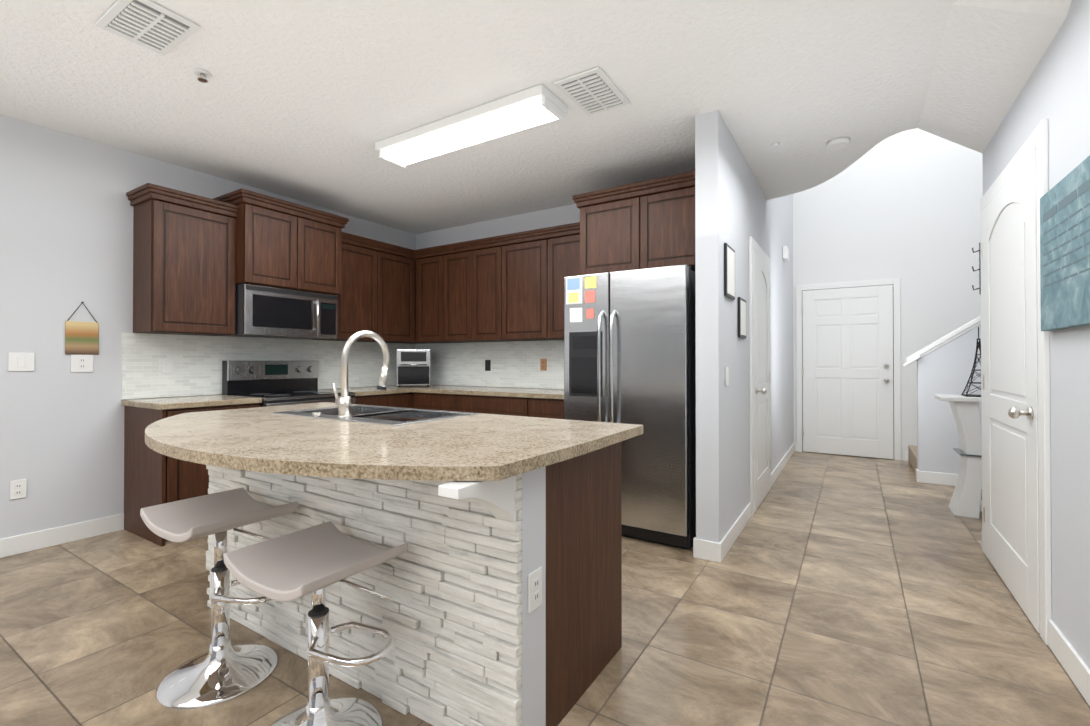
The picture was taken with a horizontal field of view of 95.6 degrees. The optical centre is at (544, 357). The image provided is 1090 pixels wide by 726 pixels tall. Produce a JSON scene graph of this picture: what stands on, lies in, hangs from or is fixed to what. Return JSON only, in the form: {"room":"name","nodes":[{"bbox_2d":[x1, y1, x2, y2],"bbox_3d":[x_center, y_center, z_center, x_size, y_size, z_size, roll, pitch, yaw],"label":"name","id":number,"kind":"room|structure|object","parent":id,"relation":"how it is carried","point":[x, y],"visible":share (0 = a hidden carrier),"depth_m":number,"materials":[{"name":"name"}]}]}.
{"room":"kitchen","nodes":[
{"label":"kitchen","id":0,"kind":"room"},
{"bbox_2d":[0,114,415,538],"bbox_3d":[-4.007,-0.165,2.095,0.200,2.750,9.400,0,0,32],"label":"wall","id":1,"kind":"structure","parent":0,"point":[66,228],"depth_m":3.26,"materials":[{"name":"white paint"}]},
{"bbox_2d":[10,479,26,499],"bbox_3d":[-3.268,0.817,3.065,0.009,0.116,0.072,0,0,32],"label":"outlet","id":2,"kind":"object","parent":1,"relation":"attached to","point":[18,488],"depth_m":3.06,"materials":[{"name":"white plastic"}]},
{"bbox_2d":[8,353,34,370],"bbox_3d":[-3.263,0.027,3.079,0.009,0.116,0.115,0,0,32],"label":"switch plate","id":3,"kind":"object","parent":1,"relation":"attached to","point":[26,362],"depth_m":3.08,"materials":[{"name":"white plastic"}]},
{"bbox_2d":[0,513,123,557],"bbox_3d":[-4.701,1.144,0.776,0.014,0.115,6.445,0,0,32],"label":"baseboard","id":4,"kind":"structure","parent":1,"relation":"attached to","point":[27,542],"depth_m":3.22,"materials":[{"name":"white wood"}]},
{"bbox_2d":[70,355,92,371],"bbox_3d":[-3.111,0.039,3.321,0.009,0.116,0.115,0,0,32],"label":"outlet","id":5,"kind":"object","parent":1,"relation":"attached to","point":[79,363],"depth_m":3.32,"materials":[{"name":"white plastic"}]},
{"bbox_2d":[65,302,98,354],"bbox_3d":[-3.111,-0.198,3.322,0.009,0.355,0.170,0,0,32],"label":"picture","id":6,"kind":"object","parent":1,"relation":"attached to","point":[81,337],"visible":1,"depth_m":3.32,"materials":[{"name":"multicoloured metal"}]},
{"bbox_2d":[162,358,172,373],"bbox_3d":[-2.848,0.062,3.728,0.009,0.116,0.072,0,0,32],"label":"switch plate","id":7,"kind":"object","parent":1,"relation":"attached to","point":[167,363],"depth_m":3.72,"materials":[{"name":"white plastic"}]},
{"bbox_2d":[130,191,237,335],"bbox_3d":[-2.686,-0.653,3.702,0.331,0.950,0.540,0,0,32],"label":"upper cabinet","id":8,"kind":"object","parent":1,"relation":"attached to","point":[197,259],"depth_m":3.54,"materials":[{"name":"brown wood"}]},
{"bbox_2d":[214,195,305,290],"bbox_3d":[-2.363,-0.900,4.106,0.451,0.650,0.484,0,0,32],"label":"upper cabinet","id":9,"kind":"object","parent":1,"relation":"attached to","point":[270,238],"depth_m":3.94,"materials":[{"name":"brown wood"}]},
{"bbox_2d":[225,283,336,338],"bbox_3d":[-2.255,-0.373,4.250,0.459,0.394,0.810,0,0,32],"label":"microwave","id":10,"kind":"object","parent":9,"relation":"attached to","point":[267,312],"visible":0.98,"depth_m":4.08,"materials":[{"name":"grey metal"}]},
{"bbox_2d":[122,333,413,398],"bbox_3d":[-2.265,0.068,4.678,0.008,0.474,2.770,0,0,32],"label":"backsplash","id":11,"kind":"structure","parent":1,"relation":"attached to","point":[197,364],"depth_m":4.00,"materials":[{"name":"white tile"}]},
{"bbox_2d":[317,359,323,370],"bbox_3d":[-2.179,0.070,4.796,0.009,0.116,0.072,0,0,32],"label":"switch plate","id":12,"kind":"object","parent":1,"relation":"attached to","point":[320,361],"depth_m":4.79,"materials":[{"name":"white plastic"}]},
{"bbox_2d":[306,211,345,298],"bbox_3d":[-2.169,-0.898,4.416,0.451,0.650,0.484,0,0,32],"label":"upper cabinet","id":13,"kind":"object","parent":1,"relation":"attached to","point":[325,238],"depth_m":4.36,"materials":[{"name":"brown wood"}]},
{"bbox_2d":[312,239,385,342],"bbox_3d":[-1.944,-0.645,4.886,0.331,0.950,0.554,0,0,32],"label":"upper cabinet","id":14,"kind":"object","parent":1,"relation":"attached to","point":[363,306],"depth_m":4.84,"materials":[{"name":"brown wood"}]},
{"bbox_2d":[386,247,413,342],"bbox_3d":[-1.713,-0.642,5.255,0.331,0.950,0.554,0,0,32],"label":"upper cabinet","id":15,"kind":"object","parent":1,"relation":"attached to","point":[399,264],"depth_m":5.23,"materials":[{"name":"brown wood"}]},
{"bbox_2d":[0,0,957,233],"bbox_3d":[-1.665,-1.647,1.040,10.200,0.300,10.080,0,0,32],"label":"ceiling","id":16,"kind":"structure","parent":0,"point":[313,102],"depth_m":2.71,"materials":[{"name":"white paint"}]},
{"bbox_2d":[94,0,199,55],"bbox_3d":[-1.773,-1.476,2.204,0.380,0.021,0.260,0,0,32],"label":"ceiling vent","id":17,"kind":"object","parent":16,"relation":"in","point":[154,27],"visible":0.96,"depth_m":2.18,"materials":[{"name":"white metal"}]},
{"bbox_2d":[193,69,211,82],"bbox_3d":[-1.787,-1.465,2.578,0.080,0.038,0.080,0,0,32],"label":"sprinkler","id":18,"kind":"object","parent":16,"relation":"attached to","point":[202,74],"visible":1,"depth_m":2.57,"materials":[{"name":"white metal"}]},
{"bbox_2d":[375,84,567,168],"bbox_3d":[-0.517,-1.431,3.154,1.360,0.098,0.285,0,0,32],"label":"ceiling light fixture","id":19,"kind":"object","parent":16,"relation":"attached to","point":[540,104],"visible":1,"depth_m":3.04,"materials":[{"name":"white plastic"}]},
{"bbox_2d":[554,67,629,115],"bbox_3d":[0.268,-1.472,2.760,0.270,0.021,0.410,0,0,32],"label":"ceiling vent","id":20,"kind":"object","parent":16,"relation":"in","point":[595,90],"visible":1,"depth_m":2.72,"materials":[{"name":"white"}]},
{"bbox_2d":[772,143,779,147],"bbox_3d":[1.574,-1.462,3.366,0.049,0.033,0.083,0,0,32],"label":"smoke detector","id":21,"kind":"object","parent":16,"relation":"attached to","point":[775,145],"depth_m":3.41,"materials":[{"name":"white plastic"}]},
{"bbox_2d":[827,137,849,149],"bbox_3d":[1.982,-1.462,3.338,0.129,0.033,0.218,0,0,32],"label":"smoke detector","id":22,"kind":"object","parent":16,"relation":"attached to","point":[837,143],"depth_m":3.35,"materials":[{"name":"white plastic"}]},
{"bbox_2d":[918,0,1071,153],"bbox_3d":[2.182,-1.397,2.504,0.345,0.180,1.750,0,0,32],"label":"ceiling soffit","id":23,"kind":"structure","parent":16,"relation":"attached to","point":[990,54],"depth_m":2.33,"materials":[{"name":"white paint"}]},
{"bbox_2d":[416,204,579,389],"bbox_3d":[-0.046,-0.144,5.042,3.785,2.750,0.200,0,0,32],"label":"wall","id":24,"kind":"structure","parent":0,"point":[558,216],"depth_m":5.19,"materials":[{"name":"white paint"}]},
{"bbox_2d":[414,247,445,342],"bbox_3d":[-1.136,-0.641,5.411,0.489,0.950,0.331,0,0,32],"label":"upper cabinet","id":25,"kind":"object","parent":24,"relation":"attached to","point":[429,266],"depth_m":5.28,"materials":[{"name":"brown wood"}]},
{"bbox_2d":[446,243,477,342],"bbox_3d":[-0.813,-0.643,5.209,0.508,0.950,0.331,0,0,32],"label":"upper cabinet","id":26,"kind":"object","parent":24,"relation":"attached to","point":[461,262],"depth_m":5.04,"materials":[{"name":"brown wood"}]},
{"bbox_2d":[485,360,490,370],"bbox_3d":[-0.609,0.083,5.258,0.072,0.116,0.009,0,0,32],"label":"switch plate","id":27,"kind":"object","parent":24,"relation":"attached to","point":[487,362],"depth_m":5.25,"materials":[{"name":"black plastic"}]},
{"bbox_2d":[414,340,563,388],"bbox_3d":[-0.408,0.071,5.144,2.600,0.474,0.008,0,0,32],"label":"backsplash","id":28,"kind":"structure","parent":24,"relation":"attached to","point":[516,364],"depth_m":5.18,"materials":[{"name":"white tile"}]},
{"bbox_2d":[478,239,505,341],"bbox_3d":[-0.491,-0.644,5.007,0.488,0.950,0.331,0,0,32],"label":"upper cabinet","id":29,"kind":"object","parent":24,"relation":"attached to","point":[491,256],"depth_m":4.83,"materials":[{"name":"brown wood"}]},
{"bbox_2d":[506,231,563,341],"bbox_3d":[-0.114,-0.646,4.771,0.638,0.950,0.331,0,0,32],"label":"upper cabinet","id":30,"kind":"object","parent":24,"relation":"attached to","point":[529,258],"depth_m":4.59,"materials":[{"name":"brown wood"}]},
{"bbox_2d":[540,359,546,370],"bbox_3d":[-0.015,0.070,4.886,0.072,0.116,0.009,0,0,32],"label":"switch plate","id":31,"kind":"object","parent":24,"relation":"attached to","point":[543,362],"depth_m":4.88,"materials":[{"name":"brown plastic"}]},
{"bbox_2d":[554,227,577,338],"bbox_3d":[0.304,-0.648,4.509,0.584,0.950,0.331,0,0,32],"label":"upper cabinet","id":32,"kind":"object","parent":24,"relation":"attached to","point":[565,242],"depth_m":4.41,"materials":[{"name":"brown wood"}]},
{"bbox_2d":[578,187,649,275],"bbox_3d":[0.695,-0.931,4.048,0.562,0.590,0.701,0,0,32],"label":"upper cabinet","id":33,"kind":"object","parent":24,"relation":"attached to","point":[614,230],"depth_m":3.74,"materials":[{"name":"brown wood"}]},
{"bbox_2d":[0,451,1089,725],"bbox_3d":[-0.837,1.262,2.341,10.200,0.100,13.200,0,0,32],"label":"floor","id":34,"kind":"structure","parent":0,"point":[842,591],"depth_m":2.18,"materials":[{"name":"tile"}]},
{"bbox_2d":[124,401,261,546],"bbox_3d":[-2.565,0.781,3.613,0.620,0.880,0.625,0,0,32],"label":"base cabinet","id":35,"kind":"object","parent":34,"relation":"on","point":[152,477],"depth_m":3.34,"materials":[{"name":"brown wood"}]},
{"bbox_2d":[121,395,260,408],"bbox_3d":[-2.564,0.321,3.605,0.632,0.037,0.647,0,0,32],"label":"countertop","id":36,"kind":"structure","parent":35,"relation":"on","point":[170,402],"depth_m":3.45,"materials":[{"name":"beige stone"}]},
{"bbox_2d":[140,487,297,709],"bbox_3d":[-1.217,0.886,1.874,0.465,0.645,0.390,0,0,32],"label":"stool","id":37,"kind":"object","parent":34,"relation":"on","point":[222,670],"visible":0.85,"depth_m":1.85,"materials":[{"name":"silver metal"}]},
{"bbox_2d":[222,361,355,406],"bbox_3d":[-2.129,0.625,4.190,0.723,1.200,0.795,0,0,32],"label":"range","id":38,"kind":"object","parent":34,"relation":"on","point":[274,383],"visible":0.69,"depth_m":4.20,"materials":[{"name":"silver metal"}]},
{"bbox_2d":[224,521,407,725],"bbox_3d":[-0.689,0.904,1.543,0.472,0.605,0.390,0,0,32],"label":"stool","id":39,"kind":"object","parent":34,"relation":"on","point":[315,561],"visible":1,"depth_m":1.54,"materials":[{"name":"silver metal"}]},
{"bbox_2d":[356,397,412,407],"bbox_3d":[-1.789,0.790,4.850,0.620,0.880,0.676,0,0,32],"label":"base cabinet","id":40,"kind":"object","parent":34,"relation":"on","point":[376,401],"depth_m":4.68,"materials":[{"name":"brown wood"}]},
{"bbox_2d":[176,410,629,725],"bbox_3d":[-0.707,0.771,2.160,1.856,0.880,1.066,0,0,32],"label":"kitchen island","id":41,"kind":"object","parent":34,"relation":"on","point":[499,581],"depth_m":1.65,"materials":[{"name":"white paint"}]},
{"bbox_2d":[145,410,580,513],"bbox_3d":[-1.032,0.309,1.921,2.248,0.037,0.729,0,0,32],"label":"island countertop","id":42,"kind":"structure","parent":41,"relation":"on","point":[403,469],"depth_m":1.63,"materials":[{"name":"beige stone"}]},
{"bbox_2d":[245,402,642,453],"bbox_3d":[-0.682,0.313,2.477,2.245,0.037,0.585,0,0,32],"label":"island countertop","id":43,"kind":"structure","parent":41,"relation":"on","point":[592,436],"depth_m":2.08,"materials":[{"name":"beige stone"}]},
{"bbox_2d":[413,401,464,411],"bbox_3d":[-0.890,0.792,5.077,0.709,0.880,0.620,0,0,32],"label":"base cabinet","id":44,"kind":"object","parent":34,"relation":"on","point":[431,405],"depth_m":4.79,"materials":[{"name":"brown wood"}]},
{"bbox_2d":[465,405,532,416],"bbox_3d":[-0.314,0.789,4.715,0.888,0.880,0.620,0,0,32],"label":"base cabinet","id":45,"kind":"object","parent":34,"relation":"on","point":[514,410],"depth_m":4.39,"materials":[{"name":"brown wood"}]},
{"bbox_2d":[318,385,563,408],"bbox_3d":[-0.767,0.328,4.590,2.632,0.037,1.319,0,0,32],"label":"countertop","id":46,"kind":"structure","parent":45,"relation":"on","point":[468,395],"depth_m":4.62,"materials":[{"name":"beige stone"}]},
{"bbox_2d":[396,349,430,386],"bbox_3d":[-1.414,0.112,5.336,0.360,0.400,0.344,0,0,-13],"label":"toaster oven","id":47,"kind":"object","parent":46,"relation":"on","point":[413,367],"visible":1,"depth_m":5.21,"materials":[{"name":"silver plastic"}]},
{"bbox_2d":[533,405,563,418],"bbox_3d":[0.248,0.786,4.363,0.674,0.880,0.620,0,0,32],"label":"base cabinet","id":48,"kind":"object","parent":34,"relation":"on","point":[557,412],"depth_m":4.12,"materials":[{"name":"brown wood"}]},
{"bbox_2d":[564,264,695,548],"bbox_3d":[0.765,0.317,3.713,0.877,1.810,1.124,0,0,32],"label":"fridge","id":49,"kind":"object","parent":34,"relation":"on","point":[629,346],"visible":0.83,"depth_m":3.22,"materials":[{"name":"grey metal"}]},
{"bbox_2d":[908,445,916,472],"bbox_3d":[4.733,0.570,5.022,1.600,1.323,1.110,0,0,32],"label":"stair steps","id":50,"kind":"structure","parent":34,"relation":"on","point":[912,454],"depth_m":5.56,"materials":[{"name":"beige carpet"}]},
{"bbox_2d":[934,394,981,518],"bbox_3d":[3.546,0.762,3.747,0.900,0.920,0.370,0,0,32],"label":"console table","id":51,"kind":"object","parent":34,"relation":"on","point":[966,501],"visible":0.4,"depth_m":3.78,"materials":[{"name":"white wood"}]},
{"bbox_2d":[961,327,980,396],"bbox_3d":[3.492,0.032,3.792,0.438,0.541,0.190,0,0,32],"label":"decor","id":52,"kind":"object","parent":51,"relation":"on","point":[978,344],"visible":0.48,"depth_m":3.85,"materials":[{"name":"black metal"}]},
{"bbox_2d":[695,110,793,542],"bbox_3d":[2.114,-1.470,4.807,0.135,5.400,4.280,0,0,32],"label":"wall","id":53,"kind":"structure","parent":0,"point":[735,208],"depth_m":3.20,"materials":[{"name":"white paint"}]},
{"bbox_2d":[650,175,694,271],"bbox_3d":[1.071,-0.932,3.812,0.561,0.590,0.701,0,0,32],"label":"upper cabinet","id":54,"kind":"object","parent":53,"relation":"attached to","point":[672,205],"depth_m":3.50,"materials":[{"name":"brown wood"}]},
{"bbox_2d":[725,367,728,385],"bbox_3d":[1.148,0.118,3.112,0.009,0.116,0.072,0,0,32],"label":"switch plate","id":55,"kind":"object","parent":53,"relation":"attached to","point":[726,368],"depth_m":3.09,"materials":[{"name":"white plastic"}]},
{"bbox_2d":[716,502,750,562],"bbox_3d":[1.303,1.162,3.353,0.014,0.115,1.014,0,0,32],"label":"baseboard","id":56,"kind":"structure","parent":53,"relation":"attached to","point":[722,548],"depth_m":3.20,"materials":[{"name":"white wood"}]},
{"bbox_2d":[749,236,770,515],"bbox_3d":[1.880,0.145,4.199,0.102,2.160,0.980,0,0,32],"label":"door","id":57,"kind":"structure","parent":53,"relation":"attached to","point":[759,372],"depth_m":4.08,"materials":[{"name":"white wood"}]},
{"bbox_2d":[771,442,794,485],"bbox_3d":[2.714,1.178,5.605,0.014,0.115,2.260,0,0,32],"label":"baseboard","id":58,"kind":"structure","parent":53,"relation":"attached to","point":[777,470],"depth_m":5.42,"materials":[{"name":"white wood"}]},
{"bbox_2d":[783,246,788,260],"bbox_3d":[2.765,-1.194,5.672,0.042,0.140,0.200,0,0,32],"label":"box","id":59,"kind":"object","parent":53,"relation":"attached to","point":[785,253],"visible":0.98,"depth_m":5.59,"materials":[{"name":"white plastic"}]},
{"bbox_2d":[793,128,982,460],"bbox_3d":[4.921,-1.464,5.680,3.965,5.400,0.180,0,0,32],"label":"wall","id":60,"kind":"structure","parent":0,"point":[904,206],"depth_m":5.93,"materials":[{"name":"white paint"}]},
{"bbox_2d":[796,278,900,459],"bbox_3d":[3.787,0.142,6.213,1.125,2.195,0.102,0,0,32],"label":"door","id":61,"kind":"structure","parent":60,"relation":"attached to","point":[848,368],"depth_m":6.22,"materials":[{"name":"white wood"}]},
{"bbox_2d":[905,315,981,473],"bbox_3d":[4.364,0.021,4.532,1.700,2.413,0.180,0,0,32],"label":"wall","id":62,"kind":"structure","parent":0,"point":[945,363],"depth_m":4.78,"materials":[{"name":"white paint"}]},
{"bbox_2d":[903,355,920,366],"bbox_3d":[3.610,0.035,4.862,0.148,0.116,0.061,0,0,32],"label":"handrail","id":63,"kind":"object","parent":62,"relation":"attached to","point":[911,361],"visible":1,"depth_m":4.84,"materials":[{"name":"white wood"}]},
{"bbox_2d":[916,470,957,485],"bbox_3d":[4.361,1.170,4.446,1.624,0.115,0.014,0,0,32],"label":"baseboard","id":64,"kind":"structure","parent":62,"relation":"attached to","point":[949,479],"depth_m":4.79,"materials":[{"name":"white wood"}]},
{"bbox_2d":[982,0,1089,668],"bbox_3d":[0.410,-1.510,-0.780,0.140,5.400,9.200,0,0,32],"label":"wall","id":65,"kind":"structure","parent":0,"point":[1055,91],"depth_m":1.86,"materials":[{"name":"white paint"}]},
{"bbox_2d":[972,243,980,293],"bbox_3d":[2.756,-0.567,3.148,0.055,0.330,0.030,0,0,32],"label":"hook rack","id":66,"kind":"object","parent":65,"relation":"attached to","point":[979,269],"visible":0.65,"depth_m":3.15,"materials":[{"name":"black metal"}]},
{"bbox_2d":[980,119,1051,644],"bbox_3d":[2.405,0.104,2.620,0.102,2.220,1.220,0,0,32],"label":"door","id":67,"kind":"structure","parent":65,"relation":"attached to","point":[1016,446],"depth_m":2.41,"materials":[{"name":"white wood"}]},
{"bbox_2d":[1040,155,1089,330],"bbox_3d":[1.819,-0.393,1.628,0.033,0.560,1.038,0,0,32],"label":"picture","id":68,"kind":"object","parent":65,"relation":"attached to","point":[1065,249],"visible":0.98,"depth_m":1.82,"materials":[{"name":"teal"}]},
{"bbox_2d":[1048,619,1089,705],"bbox_3d":[0.010,1.129,-1.294,0.014,0.115,7.935,0,0,32],"label":"baseboard","id":69,"kind":"structure","parent":65,"relation":"attached to","point":[1072,662],"depth_m":1.86,"materials":[{"name":"white wood"}]}
]}

